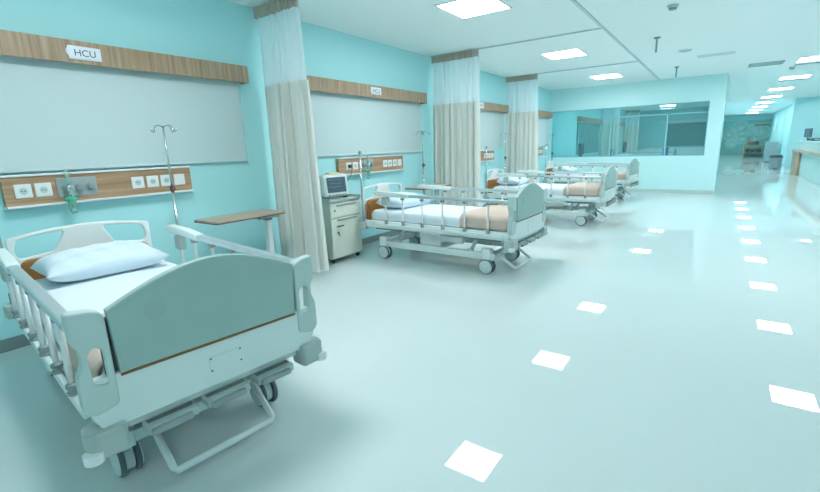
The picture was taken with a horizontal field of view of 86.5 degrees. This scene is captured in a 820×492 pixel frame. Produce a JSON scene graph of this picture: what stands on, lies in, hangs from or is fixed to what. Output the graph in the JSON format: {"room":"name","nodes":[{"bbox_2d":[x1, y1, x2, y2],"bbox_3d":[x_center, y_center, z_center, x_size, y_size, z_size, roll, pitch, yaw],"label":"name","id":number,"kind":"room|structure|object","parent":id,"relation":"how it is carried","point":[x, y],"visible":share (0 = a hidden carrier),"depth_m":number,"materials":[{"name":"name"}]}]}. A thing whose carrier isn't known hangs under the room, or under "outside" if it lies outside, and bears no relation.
{"room":"hospital room","nodes":[
{"label":"hospital room","id":0,"kind":"room"},
{"bbox_2d":[0,0,625,339],"bbox_3d":[3.408,-2.963,12.387,0.200,2.994,31.600,7,15,34],"label":"wall","id":1,"kind":"structure","parent":0,"point":[223,31],"depth_m":4.62,"materials":[{"name":"teal paint"}]},
{"bbox_2d":[0,166,193,209],"bbox_3d":[-2.604,-0.536,3.793,0.106,0.250,1.430,7,15,34],"label":"panel","id":2,"kind":"object","parent":1,"relation":"attached to","point":[19,191],"visible":0.95,"depth_m":3.65,"materials":[{"name":"brown wood"}]},
{"bbox_2d":[13,184,32,198],"bbox_3d":[-2.938,-0.416,3.310,0.012,0.105,0.105,7,15,34],"label":"socket","id":3,"kind":"object","parent":2,"relation":"attached to","point":[20,191],"depth_m":3.31,"materials":[{"name":"plastic"}]},
{"bbox_2d":[34,182,52,196],"bbox_3d":[-2.866,-0.441,3.409,0.012,0.105,0.105,7,15,34],"label":"socket","id":4,"kind":"object","parent":2,"relation":"attached to","point":[41,189],"depth_m":3.41,"materials":[{"name":"plastic"}]},
{"bbox_2d":[61,184,67,191],"bbox_3d":[-2.767,-0.466,3.509,0.039,0.060,0.060,7,15,34],"label":"outlet","id":5,"kind":"object","parent":2,"relation":"attached to","point":[63,186],"depth_m":3.50,"materials":[{"name":"grey plastic"}]},
{"bbox_2d":[64,169,78,212],"bbox_3d":[-2.719,-0.435,3.478,0.084,0.350,0.095,7,15,34],"label":"oxygen flowmeter","id":6,"kind":"object","parent":2,"relation":"attached to","point":[70,188],"visible":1,"depth_m":3.47,"materials":[{"name":"green plastic"}]},
{"bbox_2d":[68,201,77,212],"bbox_3d":[-2.707,-0.312,3.503,0.054,0.099,0.054,7,15,34],"label":"cup","id":7,"kind":"object","parent":6,"relation":"on","point":[74,205],"depth_m":3.50,"materials":[{"name":"plastic"}]},
{"bbox_2d":[74,183,82,190],"bbox_3d":[-2.716,-0.484,3.580,0.039,0.060,0.060,7,15,34],"label":"outlet","id":8,"kind":"object","parent":2,"relation":"attached to","point":[78,186],"depth_m":3.57,"materials":[{"name":"grey plastic"}]},
{"bbox_2d":[86,183,94,189],"bbox_3d":[-2.668,-0.500,3.647,0.039,0.060,0.060,7,15,34],"label":"outlet","id":9,"kind":"object","parent":2,"relation":"attached to","point":[89,186],"depth_m":3.64,"materials":[{"name":"grey plastic"}]},
{"bbox_2d":[131,176,144,188],"bbox_3d":[-2.472,-0.577,3.959,0.012,0.105,0.105,7,15,34],"label":"socket","id":10,"kind":"object","parent":2,"relation":"attached to","point":[137,182],"depth_m":3.96,"materials":[{"name":"plastic"}]},
{"bbox_2d":[146,175,158,186],"bbox_3d":[-2.398,-0.603,4.062,0.012,0.105,0.105,7,15,34],"label":"socket","id":11,"kind":"object","parent":2,"relation":"attached to","point":[151,180],"depth_m":4.06,"materials":[{"name":"plastic"}]},
{"bbox_2d":[160,175,172,185],"bbox_3d":[-2.327,-0.628,4.162,0.012,0.105,0.105,7,15,34],"label":"socket","id":12,"kind":"object","parent":2,"relation":"attached to","point":[164,179],"depth_m":4.15,"materials":[{"name":"plastic"}]},
{"bbox_2d":[173,174,184,184],"bbox_3d":[-2.256,-0.653,4.262,0.010,0.105,0.105,7,15,34],"label":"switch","id":13,"kind":"object","parent":2,"relation":"attached to","point":[178,179],"depth_m":4.25,"materials":[{"name":"white plastic"}]},
{"bbox_2d":[0,55,248,172],"bbox_3d":[-2.639,-1.133,3.666,0.053,1.001,2.834,7,15,34],"label":"roller blind","id":14,"kind":"object","parent":1,"relation":"attached to","point":[55,115],"visible":0.77,"depth_m":3.74,"materials":[{"name":"white fabric"}]},
{"bbox_2d":[0,29,248,83],"bbox_3d":[-2.636,-1.555,3.544,0.129,0.170,2.950,7,15,34],"label":"wooden valance","id":15,"kind":"object","parent":1,"relation":"attached to","point":[12,43],"visible":1,"depth_m":3.70,"materials":[{"name":"brown wood"}]},
{"bbox_2d":[65,45,101,61],"bbox_3d":[-2.601,-1.536,3.475,0.006,0.100,0.244,7,15,34],"label":"paper sign","id":16,"kind":"object","parent":15,"relation":"attached to","point":[74,52],"visible":1,"depth_m":3.47,"materials":[{"name":"white paper"}]},
{"bbox_2d":[0,203,497,353],"bbox_3d":[-0.487,-0.145,7.030,0.012,0.100,17.100,7,15,34],"label":"baseboard","id":17,"kind":"structure","parent":1,"relation":"attached to","point":[9,344],"depth_m":3.44,"materials":[{"name":"grey plastic"}]},
{"bbox_2d":[310,90,421,156],"bbox_3d":[-0.608,-1.841,6.497,0.053,0.993,2.824,7,15,34],"label":"roller blind","id":18,"kind":"object","parent":1,"relation":"attached to","point":[344,125],"visible":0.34,"depth_m":6.40,"materials":[{"name":"white fabric"}]},
{"bbox_2d":[306,75,426,103],"bbox_3d":[-0.605,-2.260,6.375,0.129,0.170,2.960,7,15,34],"label":"wooden valance","id":19,"kind":"object","parent":1,"relation":"attached to","point":[320,84],"visible":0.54,"depth_m":6.13,"materials":[{"name":"brown wood"}]},
{"bbox_2d":[371,87,380,94],"bbox_3d":[-0.499,-2.277,6.403,0.006,0.100,0.249,7,15,34],"label":"paper sign","id":20,"kind":"object","parent":19,"relation":"attached to","point":[377,91],"visible":1,"depth_m":6.40,"materials":[{"name":"white"}]},
{"bbox_2d":[336,154,404,175],"bbox_3d":[-0.553,-1.247,6.653,0.106,0.250,1.520,7,15,34],"label":"panel","id":21,"kind":"object","parent":1,"relation":"attached to","point":[383,163],"visible":0.84,"depth_m":6.57,"materials":[{"name":"brown wood"}]},
{"bbox_2d":[353,162,357,169],"bbox_3d":[-0.790,-1.161,6.304,0.012,0.105,0.105,7,15,34],"label":"socket","id":22,"kind":"object","parent":21,"relation":"attached to","point":[355,164],"depth_m":6.30,"materials":[{"name":"plastic"}]},
{"bbox_2d":[365,162,370,178],"bbox_3d":[-0.625,-1.161,6.397,0.084,0.350,0.095,7,15,34],"label":"oxygen flowmeter","id":23,"kind":"object","parent":21,"relation":"attached to","point":[368,164],"visible":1,"depth_m":6.39,"materials":[{"name":"green plastic"}]},
{"bbox_2d":[480,150,494,161],"bbox_3d":[1.507,-1.961,9.524,0.106,0.250,1.570,7,15,34],"label":"panel","id":24,"kind":"object","parent":1,"relation":"attached to","point":[490,153],"visible":0.41,"depth_m":9.85,"materials":[{"name":"brown wood"}]},
{"bbox_2d":[480,110,504,148],"bbox_3d":[1.460,-2.558,9.380,0.053,0.993,2.824,7,15,34],"label":"roller blind","id":25,"kind":"object","parent":1,"relation":"attached to","point":[491,122],"visible":0.44,"depth_m":9.96,"materials":[{"name":"white fabric"}]},
{"bbox_2d":[480,101,508,112],"bbox_3d":[1.463,-2.977,9.259,0.129,0.170,2.960,7,15,34],"label":"wooden valance","id":26,"kind":"object","parent":1,"relation":"attached to","point":[494,107],"visible":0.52,"depth_m":9.80,"materials":[{"name":"brown wood"}]},
{"bbox_2d":[538,147,543,155],"bbox_3d":[3.529,-2.663,12.343,0.106,0.250,1.450,7,15,34],"label":"panel","id":27,"kind":"object","parent":1,"relation":"attached to","point":[540,149],"visible":0.36,"depth_m":12.71,"materials":[{"name":"brown wood"}]},
{"bbox_2d":[538,117,549,146],"bbox_3d":[3.454,-3.250,12.159,0.053,0.993,2.604,7,15,34],"label":"roller blind","id":28,"kind":"object","parent":1,"relation":"attached to","point":[542,121],"visible":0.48,"depth_m":12.82,"materials":[{"name":"white fabric"}]},
{"bbox_2d":[538,110,552,117],"bbox_3d":[3.457,-3.668,12.038,0.129,0.170,2.740,7,15,34],"label":"wooden valance","id":29,"kind":"object","parent":1,"relation":"attached to","point":[541,113],"visible":0.43,"depth_m":12.54,"materials":[{"name":"brown wood"}]},
{"bbox_2d":[576,122,599,154],"bbox_3d":[7.108,-4.275,17.317,0.049,1.150,3.500,7,15,34],"label":"vertical blind","id":30,"kind":"object","parent":1,"relation":"attached to","point":[587,133],"visible":0.92,"depth_m":17.17,"materials":[{"name":"teal fabric"}]},
{"bbox_2d":[577,116,602,123],"bbox_3d":[7.119,-4.939,17.144,0.129,0.170,3.600,7,15,34],"label":"wooden valance","id":31,"kind":"object","parent":1,"relation":"attached to","point":[580,118],"visible":1,"depth_m":16.73,"materials":[{"name":"brown wood"}]},
{"bbox_2d":[618,126,621,145],"bbox_3d":[9.793,-5.387,21.016,0.044,1.122,4.600,7,15,34],"label":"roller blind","id":32,"kind":"object","parent":1,"relation":"attached to","point":[620,127],"visible":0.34,"depth_m":22.53,"materials":[{"name":"white"}]},
{"bbox_2d":[0,157,819,491],"bbox_3d":[11.494,-2.191,15.066,10.600,0.200,44.800,7,15,34],"label":"floor","id":33,"kind":"structure","parent":0,"point":[668,342],"depth_m":2.78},
{"bbox_2d":[0,221,326,476],"bbox_3d":[-1.624,0.413,2.647,2.185,1.013,1.107,9,17,40],"label":"hospital bed","id":34,"kind":"object","parent":33,"relation":"on","point":[175,342],"visible":0.94,"depth_m":1.94,"materials":[{"name":"paint"}]},
{"bbox_2d":[0,238,10,303],"bbox_3d":[-2.715,-0.066,2.869,0.062,0.936,0.040,0,13,7],"label":"pole","id":35,"kind":"object","parent":34,"relation":"on","point":[1,246],"visible":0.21,"depth_m":2.89,"materials":[{"name":"silver metal"}]},
{"bbox_2d":[21,242,147,279],"bbox_3d":[-2.381,0.163,3.268,0.050,0.275,0.800,9,17,40],"label":"cushion","id":36,"kind":"object","parent":34,"relation":"on","point":[26,263],"depth_m":3.00,"materials":[{"name":"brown fabric"}]},
{"bbox_2d":[66,313,104,377],"bbox_3d":[-1.117,0.391,2.182,0.582,0.165,0.924,9,17,40],"label":"folded blanket","id":37,"kind":"object","parent":34,"relation":"on","point":[94,357],"visible":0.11,"depth_m":1.74,"materials":[{"name":"beige fabric"}]},
{"bbox_2d":[30,240,169,281],"bbox_3d":[-2.137,0.092,3.029,0.440,0.189,0.720,9,16,39],"label":"pillow","id":38,"kind":"object","parent":34,"relation":"on","point":[103,259],"visible":1,"depth_m":2.90,"materials":[{"name":"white fabric"}]},
{"bbox_2d":[150,125,178,224],"bbox_3d":[-2.181,-0.249,4.076,0.292,1.708,0.292,7,15,34],"label":"stand","id":39,"kind":"object","parent":33,"relation":"on","point":[172,188],"visible":0.5,"depth_m":3.99,"materials":[{"name":"silver metal"}]},
{"bbox_2d":[194,209,285,252],"bbox_3d":[-1.689,0.091,4.498,0.408,0.829,0.808,7,15,34],"label":"table","id":40,"kind":"object","parent":33,"relation":"on","point":[266,215],"visible":0.48,"depth_m":4.46,"materials":[{"name":"brown wood"}]},
{"bbox_2d":[321,194,362,263],"bbox_3d":[-0.993,-0.250,5.854,0.445,0.855,0.590,7,15,34],"label":"base cabinet","id":41,"kind":"object","parent":33,"relation":"on","point":[342,215],"visible":0.75,"depth_m":5.67,"materials":[{"name":"plastic"}]},
{"bbox_2d":[319,172,348,198],"bbox_3d":[-1.001,-0.804,5.754,0.399,0.328,0.184,-13,17,-41],"label":"patient monitor","id":42,"kind":"object","parent":41,"relation":"on","point":[333,184],"visible":0.97,"depth_m":5.67,"materials":[{"name":"white plastic"}]},
{"bbox_2d":[321,194,360,202],"bbox_3d":[-1.010,-0.641,5.769,0.435,0.055,0.590,7,15,34],"label":"tray","id":43,"kind":"object","parent":41,"relation":"on","point":[351,197],"depth_m":5.69,"materials":[{"name":"plastic"}]},
{"bbox_2d":[414,131,427,194],"bbox_3d":[0.235,-1.106,7.529,0.292,1.708,0.292,7,15,34],"label":"stand","id":44,"kind":"object","parent":33,"relation":"on","point":[422,132],"visible":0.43,"depth_m":7.44,"materials":[{"name":"metal"}]},
{"bbox_2d":[405,184,450,238],"bbox_3d":[0.316,-0.570,7.140,0.408,0.829,0.808,7,15,34],"label":"table","id":45,"kind":"object","parent":33,"relation":"on","point":[438,192],"visible":0.34,"depth_m":7.20,"materials":[{"name":"paint"}]},
{"bbox_2d":[358,182,548,273],"bbox_3d":[0.503,-0.321,5.594,2.251,1.013,1.107,7,16,35],"label":"hospital bed","id":46,"kind":"object","parent":33,"relation":"on","point":[437,225],"visible":0.94,"depth_m":5.25,"materials":[{"name":"paint"}]},
{"bbox_2d":[358,151,364,221],"bbox_3d":[-0.638,-0.780,5.739,0.062,0.936,0.040,0,13,7],"label":"pole","id":47,"kind":"object","parent":46,"relation":"on","point":[359,152],"visible":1,"depth_m":5.74,"materials":[{"name":"silver metal"}]},
{"bbox_2d":[366,198,384,219],"bbox_3d":[-0.335,-0.557,6.165,0.052,0.275,0.800,7,16,35],"label":"cushion","id":48,"kind":"object","parent":46,"relation":"on","point":[371,204],"depth_m":5.88,"materials":[{"name":"brown fabric"}]},
{"bbox_2d":[376,192,431,207],"bbox_3d":[-0.064,-0.633,5.942,0.440,0.189,0.720,8,16,38],"label":"pillow","id":49,"kind":"object","parent":46,"relation":"on","point":[395,202],"visible":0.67,"depth_m":5.74,"materials":[{"name":"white fabric"}]},
{"bbox_2d":[459,205,507,231],"bbox_3d":[1.065,-0.352,5.163,0.599,0.165,0.924,7,16,35],"label":"folded blanket","id":50,"kind":"object","parent":46,"relation":"on","point":[498,214],"visible":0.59,"depth_m":4.86,"materials":[{"name":"beige fabric"}]},
{"bbox_2d":[497,133,510,204],"bbox_3d":[2.264,-1.817,10.392,0.292,1.708,0.292,7,15,34],"label":"stand","id":51,"kind":"object","parent":33,"relation":"on","point":[504,133],"visible":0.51,"depth_m":10.32,"materials":[{"name":"metal"}]},
{"bbox_2d":[483,166,617,225],"bbox_3d":[2.640,-1.006,8.324,2.294,1.013,1.107,7,16,35],"label":"hospital bed","id":52,"kind":"object","parent":33,"relation":"on","point":[608,179],"visible":0.75,"depth_m":7.89,"materials":[{"name":"paint"}]},
{"bbox_2d":[485,146,487,194],"bbox_3d":[1.483,-1.467,8.479,0.062,0.936,0.040,0,13,7],"label":"pole","id":53,"kind":"object","parent":52,"relation":"on","point":[486,147],"visible":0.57,"depth_m":8.46,"materials":[{"name":"silver metal"}]},
{"bbox_2d":[488,178,500,192],"bbox_3d":[1.785,-1.244,8.905,0.052,0.275,0.800,7,16,35],"label":"cushion","id":54,"kind":"object","parent":52,"relation":"on","point":[492,182],"depth_m":8.67,"materials":[{"name":"brown fabric"}]},
{"bbox_2d":[496,176,529,184],"bbox_3d":[2.062,-1.319,8.679,0.440,0.189,0.720,7,15,33],"label":"pillow","id":55,"kind":"object","parent":52,"relation":"on","point":[512,180],"visible":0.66,"depth_m":8.48,"materials":[{"name":"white fabric"}]},
{"bbox_2d":[563,183,600,196],"bbox_3d":[3.214,-1.036,7.887,0.611,0.165,0.924,7,16,35],"label":"folded blanket","id":56,"kind":"object","parent":52,"relation":"on","point":[577,189],"visible":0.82,"depth_m":7.57,"materials":[{"name":"beige fabric"}]},
{"bbox_2d":[578,143,583,155],"bbox_3d":[5.917,-2.847,15.137,0.400,1.400,0.400,7,15,34],"label":"trolley","id":57,"kind":"object","parent":33,"relation":"on","point":[580,145],"visible":0.16,"depth_m":14.89,"materials":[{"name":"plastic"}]},
{"bbox_2d":[542,158,639,197],"bbox_3d":[4.715,-1.770,11.414,2.185,1.013,1.107,9,16,39],"label":"hospital bed","id":58,"kind":"object","parent":33,"relation":"on","point":[631,179],"visible":0.54,"depth_m":11.07,"materials":[{"name":"paint"}]},
{"bbox_2d":[552,166,576,171],"bbox_3d":[4.188,-2.087,11.781,0.440,0.189,0.720,9,16,39],"label":"pillow","id":59,"kind":"object","parent":58,"relation":"on","point":[564,168],"visible":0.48,"depth_m":11.61,"materials":[{"name":"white fabric"}]},
{"bbox_2d":[617,171,626,178],"bbox_3d":[5.236,-1.796,10.965,0.582,0.165,0.924,9,16,39],"label":"folded blanket","id":60,"kind":"object","parent":58,"relation":"on","point":[621,174],"visible":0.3,"depth_m":10.53,"materials":[{"name":"beige fabric"}]},
{"bbox_2d":[618,142,629,153],"bbox_3d":[9.192,-3.760,18.713,0.400,1.400,0.400,7,15,34],"label":"trolley","id":61,"kind":"object","parent":33,"relation":"on","point":[624,143],"visible":0.32,"depth_m":18.49,"materials":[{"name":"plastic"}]},
{"bbox_2d":[623,142,626,152],"bbox_3d":[9.174,-4.223,18.610,0.113,0.450,0.400,7,15,34],"label":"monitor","id":62,"kind":"object","parent":61,"relation":"on","point":[624,143],"depth_m":18.46,"materials":[{"name":"plastic"}]},
{"bbox_2d":[606,153,661,155],"bbox_3d":[9.186,-3.331,17.693,2.185,1.013,1.107,7,15,34],"label":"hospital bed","id":63,"kind":"object","parent":33,"relation":"on","point":[607,153],"visible":0.08,"depth_m":17.63,"materials":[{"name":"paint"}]},
{"bbox_2d":[626,149,675,154],"bbox_3d":[11.471,-4.124,20.879,2.185,1.013,1.107,7,15,34],"label":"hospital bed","id":64,"kind":"object","parent":33,"relation":"on","point":[674,151],"visible":0.15,"depth_m":20.45,"materials":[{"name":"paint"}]},
{"bbox_2d":[662,147,668,154],"bbox_3d":[9.491,-2.989,15.798,0.538,1.160,0.566,-14,17,-42],"label":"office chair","id":65,"kind":"object","parent":33,"relation":"on","point":[667,148],"visible":0.1,"depth_m":15.84,"materials":[{"name":"blue fabric"}]},
{"bbox_2d":[638,146,703,154],"bbox_3d":[14.200,-4.774,23.355,3.580,1.020,0.520,7,15,34],"label":"countertop","id":66,"kind":"structure","parent":33,"relation":"on","point":[679,150],"depth_m":22.94,"materials":[{"name":"white"}]},
{"bbox_2d":[742,145,764,156],"bbox_3d":[24.728,-6.809,31.230,1.370,0.860,0.600,7,15,34],"label":"wooden desk","id":67,"kind":"object","parent":33,"relation":"on","point":[744,145],"visible":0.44,"depth_m":31.24,"materials":[{"name":"brown wood"}]},
{"bbox_2d":[748,141,758,144],"bbox_3d":[24.563,-7.360,31.149,0.620,0.260,0.300,7,15,34],"label":"storage box","id":68,"kind":"object","parent":67,"relation":"on","point":[754,142],"visible":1,"depth_m":31.01,"materials":[{"name":"brown"}]},
{"bbox_2d":[763,142,778,161],"bbox_3d":[20.627,-5.382,24.900,0.580,1.120,0.735,7,15,34],"label":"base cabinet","id":69,"kind":"object","parent":33,"relation":"on","point":[771,148],"visible":0.74,"depth_m":24.63,"materials":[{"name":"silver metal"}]},
{"bbox_2d":[768,155,782,168],"bbox_3d":[16.277,-3.751,19.408,0.484,0.630,0.484,-4,13,-9],"label":"pedal bin","id":70,"kind":"object","parent":33,"relation":"on","point":[775,161],"visible":0.99,"depth_m":19.25,"materials":[{"name":"grey metal"}]},
{"bbox_2d":[790,141,819,185],"bbox_3d":[13.391,-2.782,14.154,0.880,1.235,6.950,7,15,34],"label":"reception desk","id":71,"kind":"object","parent":33,"relation":"on","point":[805,162],"depth_m":14.48,"materials":[{"name":"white laminate"}]},
{"bbox_2d":[802,128,812,140],"bbox_3d":[14.946,-4.190,16.361,0.200,0.440,0.480,2,13,18],"label":"monitor","id":72,"kind":"object","parent":71,"relation":"on","point":[808,132],"visible":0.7,"depth_m":16.30,"materials":[{"name":"plastic"}]},
{"bbox_2d":[798,153,819,185],"bbox_3d":[13.394,-2.571,14.142,0.720,0.828,6.850,7,15,34],"label":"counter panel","id":73,"kind":"structure","parent":71,"relation":"attached to","point":[809,169],"depth_m":13.89,"materials":[{"name":"laminate"}]},
{"bbox_2d":[226,0,819,115],"bbox_3d":[11.393,-5.305,14.363,10.600,0.200,44.800,7,15,34],"label":"ceiling","id":74,"kind":"structure","parent":0,"point":[759,31],"depth_m":6.60,"materials":[{"name":"white paint"}]},
{"bbox_2d":[435,0,511,18],"bbox_3d":[0.730,-2.731,4.968,0.644,0.013,0.664,7,15,34],"label":"recessed light","id":75,"kind":"object","parent":74,"relation":"in","point":[463,9],"visible":1,"depth_m":4.98,"materials":[{"name":"white plastic"}]},
{"bbox_2d":[430,28,600,57],"bbox_3d":[1.516,-3.185,6.884,2.830,0.019,0.028,7,15,34],"label":"track","id":76,"kind":"object","parent":74,"relation":"attached to","point":[594,28],"visible":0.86,"depth_m":6.64,"materials":[{"name":"silver metal"}]},
{"bbox_2d":[431,49,480,206],"bbox_3d":[0.827,-1.851,7.710,0.961,2.906,0.244,7,15,34],"label":"privacy curtain","id":77,"kind":"object","parent":76,"relation":"hanging from","point":[456,82],"visible":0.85,"depth_m":7.62,"materials":[{"name":"beige fabric"}]},
{"bbox_2d":[541,48,587,59],"bbox_3d":[2.763,-3.436,7.804,0.644,0.013,0.664,7,15,34],"label":"recessed light","id":78,"kind":"object","parent":74,"relation":"in","point":[574,52],"visible":1,"depth_m":7.76,"materials":[{"name":"white plastic"}]},
{"bbox_2d":[505,61,637,77],"bbox_3d":[3.412,-3.843,9.528,2.830,0.019,0.028,7,15,34],"label":"track","id":79,"kind":"object","parent":74,"relation":"attached to","point":[632,61],"visible":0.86,"depth_m":9.33,"materials":[{"name":"silver metal"}]},
{"bbox_2d":[505,74,537,183],"bbox_3d":[2.673,-2.521,10.413,0.828,2.906,0.211,7,15,34],"label":"privacy curtain","id":80,"kind":"object","parent":79,"relation":"hanging from","point":[521,153],"visible":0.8,"depth_m":10.31,"materials":[{"name":"beige fabric"}]},
{"bbox_2d":[589,73,622,79],"bbox_3d":[4.797,-4.141,10.639,0.644,0.013,0.664,7,15,34],"label":"recessed light","id":81,"kind":"object","parent":74,"relation":"in","point":[614,75],"visible":1,"depth_m":10.59,"materials":[{"name":"white plastic"}]},
{"bbox_2d":[592,74,621,78],"bbox_3d":[4.797,-4.142,10.639,0.600,0.010,0.620,7,15,34],"label":"diffuser","id":82,"kind":"object","parent":81,"relation":"attached to","point":[604,76],"depth_m":10.60,"materials":[{"name":"white plastic"}]},
{"bbox_2d":[600,108,619,155],"bbox_3d":[8.580,-4.591,18.746,0.705,2.906,0.222,7,15,34],"label":"privacy curtain","id":83,"kind":"object","parent":74,"relation":"hanging from","point":[608,115],"visible":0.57,"depth_m":18.68,"materials":[{"name":"beige fabric"}]},
{"bbox_2d":[570,0,659,80],"bbox_3d":[1.766,-2.720,4.785,0.036,0.019,17.078,7,15,34],"label":"track","id":84,"kind":"object","parent":74,"relation":"attached to","point":[574,2],"visible":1,"depth_m":6.28,"materials":[{"name":"silver metal"}]},
{"bbox_2d":[624,110,639,153],"bbox_3d":[11.697,-5.667,23.068,0.699,2.906,0.231,5,15,29],"label":"privacy curtain","id":85,"kind":"object","parent":74,"relation":"hanging from","point":[631,131],"visible":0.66,"depth_m":22.98,"materials":[{"name":"beige fabric"}]},
{"bbox_2d":[654,37,659,52],"bbox_3d":[3.850,-3.140,6.803,0.090,0.219,0.090,7,15,34],"label":"bracket","id":86,"kind":"object","parent":74,"relation":"attached to","point":[656,38],"visible":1,"depth_m":6.79,"materials":[{"name":"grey metal"}]},
{"bbox_2d":[667,4,678,10],"bbox_3d":[3.129,-2.836,5.186,0.120,0.054,0.120,7,15,34],"label":"smoke detector","id":87,"kind":"object","parent":74,"relation":"attached to","point":[671,7],"visible":1,"depth_m":5.15,"materials":[{"name":"plastic"}]},
{"bbox_2d":[678,49,691,51],"bbox_3d":[4.962,-3.519,7.857,0.220,0.014,0.220,7,15,34],"label":"ceiling speaker","id":88,"kind":"object","parent":74,"relation":"attached to","point":[685,50],"visible":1,"depth_m":7.80,"materials":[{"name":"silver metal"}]},
{"bbox_2d":[697,51,735,57],"bbox_3d":[5.851,-3.659,8.327,0.600,0.003,0.320,7,15,34],"label":"air vent","id":89,"kind":"object","parent":74,"relation":"attached to","point":[730,52],"visible":1,"depth_m":8.32,"materials":[{"name":"silver metal"}]},
{"bbox_2d":[748,60,785,67],"bbox_3d":[7.830,-4.003,9.585,0.620,0.009,0.550,7,15,34],"label":"ceiling vent","id":90,"kind":"object","parent":74,"relation":"in","point":[783,61],"visible":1,"depth_m":9.56,"materials":[{"name":"silver metal"}]},
{"bbox_2d":[761,95,782,97],"bbox_3d":[14.578,-6.021,17.571,0.644,0.013,0.664,7,15,34],"label":"recessed light","id":91,"kind":"object","parent":74,"relation":"in","point":[778,95],"visible":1,"depth_m":17.47,"materials":[{"name":"white plastic"}]},
{"bbox_2d":[768,87,793,90],"bbox_3d":[12.540,-5.314,14.730,0.644,0.013,0.664,7,15,34],"label":"recessed light","id":92,"kind":"object","parent":74,"relation":"in","point":[785,87],"visible":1,"depth_m":14.66,"materials":[{"name":"white plastic"}]},
{"bbox_2d":[778,74,812,79],"bbox_3d":[10.502,-4.608,11.889,0.644,0.013,0.664,7,15,34],"label":"recessed light","id":93,"kind":"object","parent":74,"relation":"in","point":[808,75],"visible":1,"depth_m":11.86,"materials":[{"name":"white plastic"}]},
{"bbox_2d":[795,56,819,62],"bbox_3d":[8.464,-3.901,9.048,0.644,0.013,0.664,7,15,34],"label":"recessed light","id":94,"kind":"object","parent":74,"relation":"in","point":[812,58],"visible":1,"depth_m":9.12,"materials":[{"name":"white plastic"}]},
{"bbox_2d":[544,144,546,179],"bbox_3d":[3.614,-2.240,11.604,0.062,0.936,0.040,0,13,7],"label":"pole","id":95,"kind":"object","parent":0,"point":[546,144],"visible":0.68,"depth_m":11.61,"materials":[{"name":"silver metal"}]},
{"bbox_2d":[548,73,727,189],"bbox_3d":[6.171,-3.048,12.368,4.336,2.994,0.160,7,15,34],"label":"wall","id":96,"kind":"structure","parent":0,"point":[655,172],"depth_m":11.81,"materials":[{"name":"teal paint"}]},
{"bbox_2d":[552,101,709,157],"bbox_3d":[6.049,-3.244,12.400,4.000,1.370,0.090,7,15,34],"label":"window","id":97,"kind":"structure","parent":96,"relation":"in","point":[697,101],"depth_m":11.89,"materials":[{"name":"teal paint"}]},
{"bbox_2d":[624,188,714,193],"bbox_3d":[6.177,-1.619,12.611,4.336,0.100,0.012,7,15,34],"label":"baseboard","id":98,"kind":"structure","parent":96,"relation":"attached to","point":[626,189],"depth_m":11.94,"materials":[{"name":"plastic"}]},
{"bbox_2d":[637,107,708,150],"bbox_3d":[14.180,-5.853,23.653,4.196,2.994,0.200,7,15,34],"label":"wall","id":99,"kind":"structure","parent":0,"point":[651,132],"depth_m":23.82,"materials":[{"name":"teal paint"}]},
{"bbox_2d":[660,119,706,123],"bbox_3d":[14.670,-6.578,22.920,2.680,0.140,0.119,7,15,34],"label":"blind pelmet","id":100,"kind":"object","parent":99,"relation":"attached to","point":[690,120],"visible":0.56,"depth_m":23.00,"materials":[{"name":"white"}]},
{"bbox_2d":[666,122,706,145],"bbox_3d":[14.870,-5.905,22.976,2.280,1.150,0.069,7,15,34],"label":"vertical blind","id":101,"kind":"object","parent":99,"relation":"attached to","point":[678,134],"visible":0.74,"depth_m":23.09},
{"bbox_2d":[714,79,727,187],"bbox_3d":[15.690,-5.542,22.058,0.140,2.994,27.140,7,15,34],"label":"wall","id":102,"kind":"structure","parent":0,"point":[727,79],"depth_m":15.06,"materials":[{"name":"teal paint"}]},
{"bbox_2d":[719,114,771,156],"bbox_3d":[25.986,-7.946,31.238,6.204,2.994,0.200,7,15,34],"label":"wall","id":103,"kind":"structure","parent":0,"point":[756,116],"depth_m":31.90,"materials":[{"name":"teal paint"}]},
{"bbox_2d":[720,119,771,155],"bbox_3d":[24.653,-7.965,32.042,2.940,2.523,0.044,7,15,34],"label":"wall mural","id":104,"kind":"object","parent":103,"relation":"attached to","point":[735,134],"visible":0.93,"depth_m":32.10,"materials":[{"name":"teal paint"}]},
{"bbox_2d":[754,121,771,125],"bbox_3d":[25.296,-8.777,31.234,0.960,0.260,0.225,7,15,34],"label":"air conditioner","id":105,"kind":"object","parent":104,"relation":"attached to","point":[767,122],"visible":0.99,"depth_m":31.17,"materials":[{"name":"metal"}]},
{"bbox_2d":[768,96,819,168],"bbox_3d":[22.451,-6.260,24.274,3.420,2.994,15.600,7,15,34],"label":"wall","id":106,"kind":"structure","parent":0,"point":[789,124],"depth_m":18.96,"materials":[{"name":"teal paint"}]},
{"bbox_3d":[-0.558,-2.466,3.993,2.830,0.019,0.028,7,15,34],"label":"track","id":107,"kind":"object","parent":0,"visible":0},
{"bbox_2d":[253,0,328,272],"bbox_3d":[-1.323,-1.136,4.846,0.789,2.906,0.236,7,15,34],"label":"privacy curtain","id":108,"kind":"object","parent":107,"relation":"hanging from","point":[301,228],"visible":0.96,"depth_m":4.80,"materials":[{"name":"beige fabric"}]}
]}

